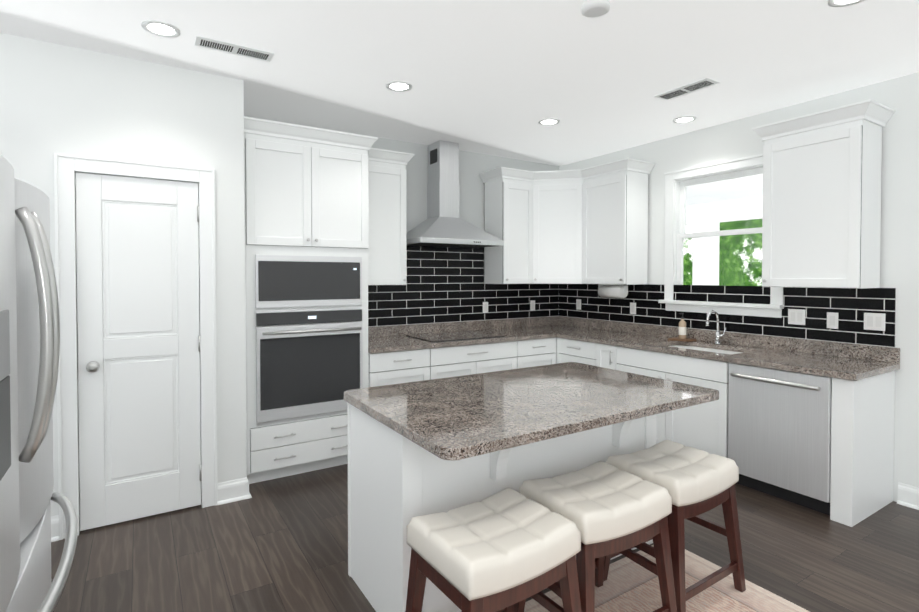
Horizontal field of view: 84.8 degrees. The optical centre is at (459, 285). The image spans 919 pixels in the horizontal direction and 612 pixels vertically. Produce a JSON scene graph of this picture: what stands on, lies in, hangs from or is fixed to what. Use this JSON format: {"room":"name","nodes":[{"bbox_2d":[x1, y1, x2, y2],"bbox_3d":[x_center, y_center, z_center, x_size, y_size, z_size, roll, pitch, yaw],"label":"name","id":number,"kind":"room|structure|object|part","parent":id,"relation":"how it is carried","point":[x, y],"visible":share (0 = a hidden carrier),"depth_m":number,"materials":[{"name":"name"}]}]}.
{"room":"kitchen","nodes":[
{"label":"kitchen","id":0,"kind":"room"},
{"bbox_2d":[0,33,245,516],"bbox_3d":[-2.361,0.035,3.175,1.750,2.750,0.780,-1,1,-33],"label":"wall","id":1,"kind":"structure","parent":0,"point":[59,98],"depth_m":3.01,"materials":[{"name":"white paint"}]},
{"bbox_2d":[51,515,58,541],"bbox_3d":[-2.543,1.354,2.602,0.742,0.132,0.028,-1,1,-33],"label":"baseboard","id":2,"kind":"structure","parent":1,"relation":"attached to","point":[54,519],"depth_m":2.79,"materials":[{"name":"white"}]},
{"bbox_2d":[54,153,217,539],"bbox_3d":[-1.920,0.340,3.043,0.799,2.144,0.126,-1,1,-33],"label":"door frame","id":3,"kind":"structure","parent":1,"relation":"attached to","point":[67,167],"depth_m":2.86,"materials":[{"name":"white wood"}]},
{"bbox_2d":[75,172,201,530],"bbox_3d":[-1.893,0.380,3.006,0.623,2.041,0.105,-1,1,-33],"label":"pantry door","id":4,"kind":"structure","parent":1,"relation":"in","point":[137,251],"depth_m":3.01,"materials":[{"name":"white wood"}]},
{"bbox_2d":[247,116,558,283],"bbox_3d":[-1.106,0.012,4.509,5.540,2.750,0.120,-1,1,-33],"label":"wall","id":5,"kind":"structure","parent":0,"point":[472,165],"depth_m":5.14,"materials":[{"name":"white paint"}]},
{"bbox_2d":[372,155,407,286],"bbox_3d":[-0.752,-0.542,4.429,0.478,1.081,0.328,-1,1,-33],"label":"upper cabinet","id":6,"kind":"object","parent":5,"relation":"attached to","point":[389,235],"depth_m":4.34,"materials":[{"name":"white wood"}]},
{"bbox_2d":[428,140,458,174],"bbox_3d":[-0.160,-1.173,4.880,0.215,0.388,0.232,-1,1,-33],"label":"hood chimney","id":7,"kind":"object","parent":5,"relation":"attached to","point":[442,155],"depth_m":4.79,"materials":[{"name":"white metal"}]},
{"bbox_2d":[406,140,507,247],"bbox_3d":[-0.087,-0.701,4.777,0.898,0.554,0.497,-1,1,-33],"label":"range hood","id":8,"kind":"object","parent":5,"relation":"attached to","point":[443,223],"depth_m":4.79,"materials":[{"name":"white metal"}]},
{"bbox_2d":[372,315,559,338],"bbox_3d":[0.059,0.420,5.173,2.623,0.099,0.020,-1,1,-33],"label":"backsplash","id":9,"kind":"structure","parent":5,"relation":"attached to","point":[541,320],"depth_m":5.17,"materials":[{"name":"stone"}]},
{"bbox_2d":[484,171,531,286],"bbox_3d":[0.546,-0.556,5.231,0.434,1.081,0.370,-1,1,-33],"label":"upper cabinet","id":10,"kind":"object","parent":5,"relation":"attached to","point":[509,264],"depth_m":5.12,"materials":[{"name":"white wood"}]},
{"bbox_2d":[0,0,918,165],"bbox_3d":[0.700,-1.364,1.651,5.540,0.100,6.840,-1,1,-33],"label":"ceiling","id":11,"kind":"structure","parent":0,"point":[500,78],"depth_m":2.94,"materials":[{"name":"paint"}]},
{"bbox_2d":[141,20,180,37],"bbox_3d":[-1.544,-1.327,2.605,0.176,0.006,0.176,-1,1,-33],"label":"recessed light","id":12,"kind":"object","parent":11,"relation":"in","point":[161,28],"visible":1,"depth_m":2.60,"materials":[{"name":"white"}]},
{"bbox_2d":[194,35,274,61],"bbox_3d":[-1.265,-1.330,2.837,0.400,0.008,0.130,-1,1,-33],"label":"ceiling vent","id":13,"kind":"object","parent":11,"relation":"in","point":[226,47],"visible":1,"depth_m":2.82,"materials":[{"name":"white metal"}]},
{"bbox_2d":[386,81,411,91],"bbox_3d":[-0.407,-1.340,3.389,0.176,0.006,0.176,-1,1,-33],"label":"recessed light","id":14,"kind":"object","parent":11,"relation":"in","point":[400,86],"visible":1,"depth_m":3.38,"materials":[{"name":"white"}]},
{"bbox_2d":[538,118,559,125],"bbox_3d":[0.743,-1.354,4.170,0.176,0.006,0.176,-1,1,-33],"label":"recessed light","id":15,"kind":"object","parent":11,"relation":"in","point":[550,121],"visible":1,"depth_m":4.16,"materials":[{"name":"white"}]},
{"bbox_2d":[581,0,609,17],"bbox_3d":[0.646,-1.310,2.388,0.136,0.032,0.136,-1,1,-33],"label":"smoke detector","id":16,"kind":"object","parent":11,"relation":"attached to","point":[594,8],"visible":0.98,"depth_m":2.36,"materials":[{"name":"white plastic"}]},
{"bbox_2d":[673,116,695,122],"bbox_3d":[1.838,-1.353,4.108,0.176,0.006,0.176,-1,1,-33],"label":"recessed light","id":17,"kind":"object","parent":11,"relation":"in","point":[684,119],"visible":1,"depth_m":4.11,"materials":[{"name":"white"}]},
{"bbox_2d":[654,78,719,100],"bbox_3d":[1.551,-1.340,3.451,0.150,0.008,0.400,-1,1,-33],"label":"ceiling vent","id":18,"kind":"object","parent":11,"relation":"in","point":[688,88],"visible":1,"depth_m":3.43,"materials":[{"name":"white metal"}]},
{"bbox_2d":[828,0,864,6],"bbox_3d":[1.792,-1.321,2.301,0.176,0.006,0.176,-1,1,-33],"label":"recessed light","id":19,"kind":"object","parent":11,"relation":"in","point":[838,3],"visible":1,"depth_m":2.35,"materials":[{"name":"white plastic"}]},
{"bbox_2d":[51,464,918,611],"bbox_3d":[0.700,1.486,1.700,5.540,0.100,6.840,-1,1,-33],"label":"floor","id":20,"kind":"structure","parent":0,"point":[277,545],"depth_m":2.64,"materials":[{"name":"brown wood"}]},
{"bbox_2d":[0,154,77,611],"bbox_3d":[-1.377,0.592,0.988,0.988,1.688,1.034,-1,1,-33],"label":"fridge","id":21,"kind":"object","parent":20,"relation":"on","point":[29,335],"visible":1,"depth_m":1.18,"materials":[{"name":"grey metal"}]},
{"bbox_3d":[-0.836,0.113,0.905,0.008,0.128,0.210,-1,1,-33],"label":"dispenser panel","id":22,"kind":"part","parent":21,"relation":"part of","materials":[{"name":"grey"}]},
{"bbox_2d":[244,127,371,483],"bbox_3d":[-1.262,0.162,3.939,0.918,2.471,0.669,-1,1,-33],"label":"tall cabinet","id":23,"kind":"object","parent":20,"relation":"on","point":[350,283],"depth_m":3.64,"materials":[{"name":"white wood"}]},
{"bbox_2d":[255,255,362,425],"bbox_3d":[-1.065,0.378,3.659,0.770,1.183,0.085,-1,1,-33],"label":"oven","id":24,"kind":"object","parent":23,"relation":"in","point":[309,308],"depth_m":3.65,"materials":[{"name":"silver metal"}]},
{"bbox_2d":[372,347,439,386],"bbox_3d":[-0.622,0.956,4.367,0.602,0.867,0.661,-1,1,-33],"label":"base cabinet","id":25,"kind":"object","parent":20,"relation":"on","point":[393,367],"depth_m":4.09,"materials":[{"name":"white wood"}]},
{"bbox_2d":[372,323,599,354],"bbox_3d":[0.236,0.494,4.896,2.623,0.039,0.678,-1,1,-33],"label":"countertop","id":26,"kind":"structure","parent":25,"relation":"on","point":[382,343],"depth_m":4.55,"materials":[{"name":"stone"}]},
{"bbox_2d":[412,331,495,342],"bbox_3d":[-0.038,0.474,4.720,0.770,0.007,0.515,-1,1,-33],"label":"cooktop","id":27,"kind":"object","parent":26,"relation":"in","point":[437,336],"depth_m":4.72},
{"bbox_2d":[440,343,511,377],"bbox_3d":[-0.029,0.950,4.746,1.054,0.867,0.661,-1,1,-33],"label":"base cabinet","id":28,"kind":"object","parent":20,"relation":"on","point":[485,357],"depth_m":4.46,"materials":[{"name":"white wood"}]},
{"bbox_2d":[347,402,688,611],"bbox_3d":[0.326,0.988,2.520,1.544,0.865,0.888,-1,1,-33],"label":"kitchen island","id":29,"kind":"object","parent":20,"relation":"on","point":[392,481],"depth_m":2.17,"materials":[{"name":"white wood"}]},
{"bbox_2d":[344,362,718,461],"bbox_3d":[0.355,0.537,2.467,1.580,0.038,1.010,-1,1,-33],"label":"island countertop","id":30,"kind":"structure","parent":29,"relation":"on","point":[455,419],"depth_m":2.22,"materials":[{"name":"stone"}]},
{"bbox_2d":[512,335,555,368],"bbox_3d":[0.572,0.944,5.090,0.578,0.867,0.726,-1,1,-33],"label":"base cabinet","id":31,"kind":"object","parent":20,"relation":"on","point":[526,353],"depth_m":4.83,"materials":[{"name":"white wood"}]},
{"bbox_2d":[556,335,599,366],"bbox_3d":[1.357,0.947,4.917,0.720,0.867,0.586,-1,1,-33],"label":"base cabinet","id":32,"kind":"object","parent":20,"relation":"on","point":[584,351],"depth_m":4.74,"materials":[{"name":"white wood"}]},
{"bbox_2d":[600,343,607,367],"bbox_3d":[1.572,0.952,4.635,0.661,0.867,0.348,-1,1,-33],"label":"base cabinet","id":33,"kind":"object","parent":20,"relation":"on","point":[603,350],"depth_m":4.48,"materials":[{"name":"white wood"}]},
{"bbox_2d":[524,545,809,611],"bbox_3d":[0.839,1.433,1.631,1.760,0.008,1.635,-1,1,-33],"label":"rug","id":34,"kind":"object","parent":20,"relation":"on","point":[629,585],"visible":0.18,"depth_m":2.31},
{"bbox_2d":[405,488,580,611],"bbox_3d":[0.116,1.122,1.773,0.525,0.605,0.461,-1,1,-33],"label":"stool","id":35,"kind":"object","parent":34,"relation":"on","point":[506,550],"visible":1,"depth_m":1.68,"materials":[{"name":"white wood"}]},
{"bbox_2d":[513,461,676,611],"bbox_3d":[0.552,1.117,2.075,0.525,0.605,0.461,-1,1,-33],"label":"stool","id":36,"kind":"object","parent":34,"relation":"on","point":[607,509],"visible":0.85,"depth_m":1.98,"materials":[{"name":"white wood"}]},
{"bbox_3d":[0.552,0.876,2.070,0.488,0.122,0.401,-1,1,-33],"label":"seat","id":37,"kind":"part","parent":36,"relation":"part of","materials":[{"name":"white leather"}]},
{"bbox_2d":[603,440,745,611],"bbox_3d":[0.996,1.112,2.375,0.517,0.605,0.452,-1,1,-33],"label":"stool","id":38,"kind":"object","parent":34,"relation":"on","point":[694,482],"visible":0.83,"depth_m":2.27,"materials":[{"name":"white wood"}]},
{"bbox_3d":[0.996,0.871,2.370,0.482,0.122,0.393,-1,1,-33],"label":"seat","id":39,"kind":"part","parent":38,"relation":"part of","materials":[{"name":"white leather"}]},
{"bbox_2d":[608,347,727,457],"bbox_3d":[1.882,0.960,4.149,0.661,0.867,1.035,-1,1,-33],"label":"base cabinet","id":40,"kind":"object","parent":20,"relation":"on","point":[704,426],"depth_m":3.79,"materials":[{"name":"white wood"}]},
{"bbox_2d":[728,363,871,520],"bbox_3d":[2.283,0.975,3.465,0.603,0.860,0.680,-1,1,-33],"label":"base cabinet","id":41,"kind":"object","parent":20,"relation":"on","point":[803,440],"depth_m":3.14,"materials":[{"name":"white"}]},
{"bbox_2d":[560,331,899,382],"bbox_3d":[1.898,0.508,4.099,0.677,0.039,2.454,-1,1,-33],"label":"countertop","id":42,"kind":"structure","parent":41,"relation":"on","point":[830,366],"depth_m":3.55,"materials":[{"name":"stone"}]},
{"bbox_2d":[668,337,696,341],"bbox_3d":[1.953,0.475,4.415,0.150,0.016,0.180,-1,1,-33],"label":"soap tray","id":43,"kind":"object","parent":42,"relation":"on","point":[676,339],"depth_m":4.38,"materials":[{"name":"brown wood"}]},
{"bbox_2d":[679,319,685,338],"bbox_3d":[1.957,0.380,4.416,0.061,0.174,0.062,-1,1,-33],"label":"soap bottle","id":44,"kind":"object","parent":42,"relation":"on","point":[682,324],"depth_m":4.39,"materials":[{"name":"beige plastic"}]},
{"bbox_2d":[664,343,735,354],"bbox_3d":[1.945,0.621,4.021,0.444,0.208,0.704,-1,1,-33],"label":"sink","id":45,"kind":"object","parent":42,"relation":"in","point":[695,346],"depth_m":4.18,"materials":[{"name":"silver metal"}]},
{"bbox_2d":[704,311,727,342],"bbox_3d":[2.100,0.345,4.128,0.194,0.285,0.093,-1,1,-33],"label":"faucet","id":46,"kind":"object","parent":42,"relation":"on","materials":[{"name":"silver metal"}]},
{"bbox_2d":[728,363,831,514],"bbox_3d":[2.277,0.976,3.421,0.661,0.860,0.610,-1,1,-33],"label":"dishwasher","id":47,"kind":"object","parent":41,"relation":"in","point":[780,419],"depth_m":3.23,"materials":[{"name":"silver metal"}]},
{"bbox_2d":[559,72,918,501],"bbox_3d":[2.985,0.036,3.132,0.120,2.750,6.600,-1,1,-33],"label":"wall","id":48,"kind":"structure","parent":0,"point":[899,234],"depth_m":3.28,"materials":[{"name":"white paint"}]},
{"bbox_2d":[532,171,583,286],"bbox_3d":[1.046,-0.558,5.349,0.754,1.081,0.755,-1,1,-33],"label":"upper cabinet","id":49,"kind":"object","parent":48,"relation":"attached to","point":[557,196],"depth_m":5.15,"materials":[{"name":"white wood"}]},
{"bbox_2d":[584,163,650,286],"bbox_3d":[1.489,-0.551,4.967,0.370,1.081,0.590,-1,1,-33],"label":"upper cabinet","id":50,"kind":"object","parent":48,"relation":"attached to","point":[615,198],"depth_m":4.78,"materials":[{"name":"white wood"}]},
{"bbox_2d":[598,284,627,292],"bbox_3d":[1.523,0.031,4.999,0.060,0.084,0.320,-1,1,-33],"label":"paper towel","id":51,"kind":"object","parent":50,"relation":"hanging from","point":[619,288],"depth_m":4.94,"materials":[{"name":"white paper"}]},
{"bbox_2d":[658,300,783,308],"bbox_3d":[2.168,0.156,4.259,0.090,0.030,1.055,-1,1,-33],"label":"window sill","id":52,"kind":"structure","parent":48,"relation":"attached to","point":[768,306],"depth_m":4.16,"materials":[{"name":"white wood"}]},
{"bbox_2d":[664,154,782,317],"bbox_3d":[2.234,-0.396,4.277,0.148,1.274,1.028,-1,1,-33],"label":"window","id":53,"kind":"structure","parent":48,"relation":"in","point":[673,179],"depth_m":4.42,"materials":[{"name":"white wood"}]},
{"bbox_3d":[2.246,-0.409,4.284,0.070,1.076,0.826,-1,1,-33],"label":"window sash","id":54,"kind":"part","parent":53,"relation":"part of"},
{"bbox_2d":[560,315,899,362],"bbox_3d":[1.999,0.431,4.552,0.019,0.099,3.112,-1,1,-33],"label":"backsplash","id":55,"kind":"structure","parent":48,"relation":"attached to","point":[781,342],"depth_m":3.96,"materials":[{"name":"stone"}]},
{"bbox_2d":[756,111,887,290],"bbox_3d":[2.473,-0.525,3.463,0.328,1.081,0.586,-1,1,-33],"label":"upper cabinet","id":56,"kind":"object","parent":48,"relation":"attached to","point":[821,220],"depth_m":3.31,"materials":[{"name":"white wood"}]},
{"bbox_2d":[897,482,918,509],"bbox_3d":[3.757,1.368,1.806,0.028,0.132,3.435,-1,1,-33],"label":"baseboard","id":57,"kind":"structure","parent":48,"relation":"attached to","point":[908,496],"depth_m":3.21,"materials":[{"name":"white wood"}]},
{"label":"outside","id":58,"kind":"structure","parent":0,"visible":0},
{"bbox_2d":[683,219,761,285],"bbox_3d":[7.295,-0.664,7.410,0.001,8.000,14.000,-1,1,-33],"label":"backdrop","id":59,"kind":"structure","parent":58,"point":[750,268],"depth_m":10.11,"materials":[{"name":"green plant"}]},
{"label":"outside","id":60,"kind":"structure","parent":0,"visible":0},
{"bbox_2d":[686,196,762,284],"bbox_3d":[4.892,0.488,5.898,5.700,3.150,8.000,-1,1,-33],"label":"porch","id":61,"kind":"object","parent":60,"point":[702,250],"depth_m":6.76,"materials":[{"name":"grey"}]},
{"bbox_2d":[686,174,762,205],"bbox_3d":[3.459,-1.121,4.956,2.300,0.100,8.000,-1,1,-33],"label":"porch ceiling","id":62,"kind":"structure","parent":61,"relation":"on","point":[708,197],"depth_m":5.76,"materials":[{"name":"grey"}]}
]}

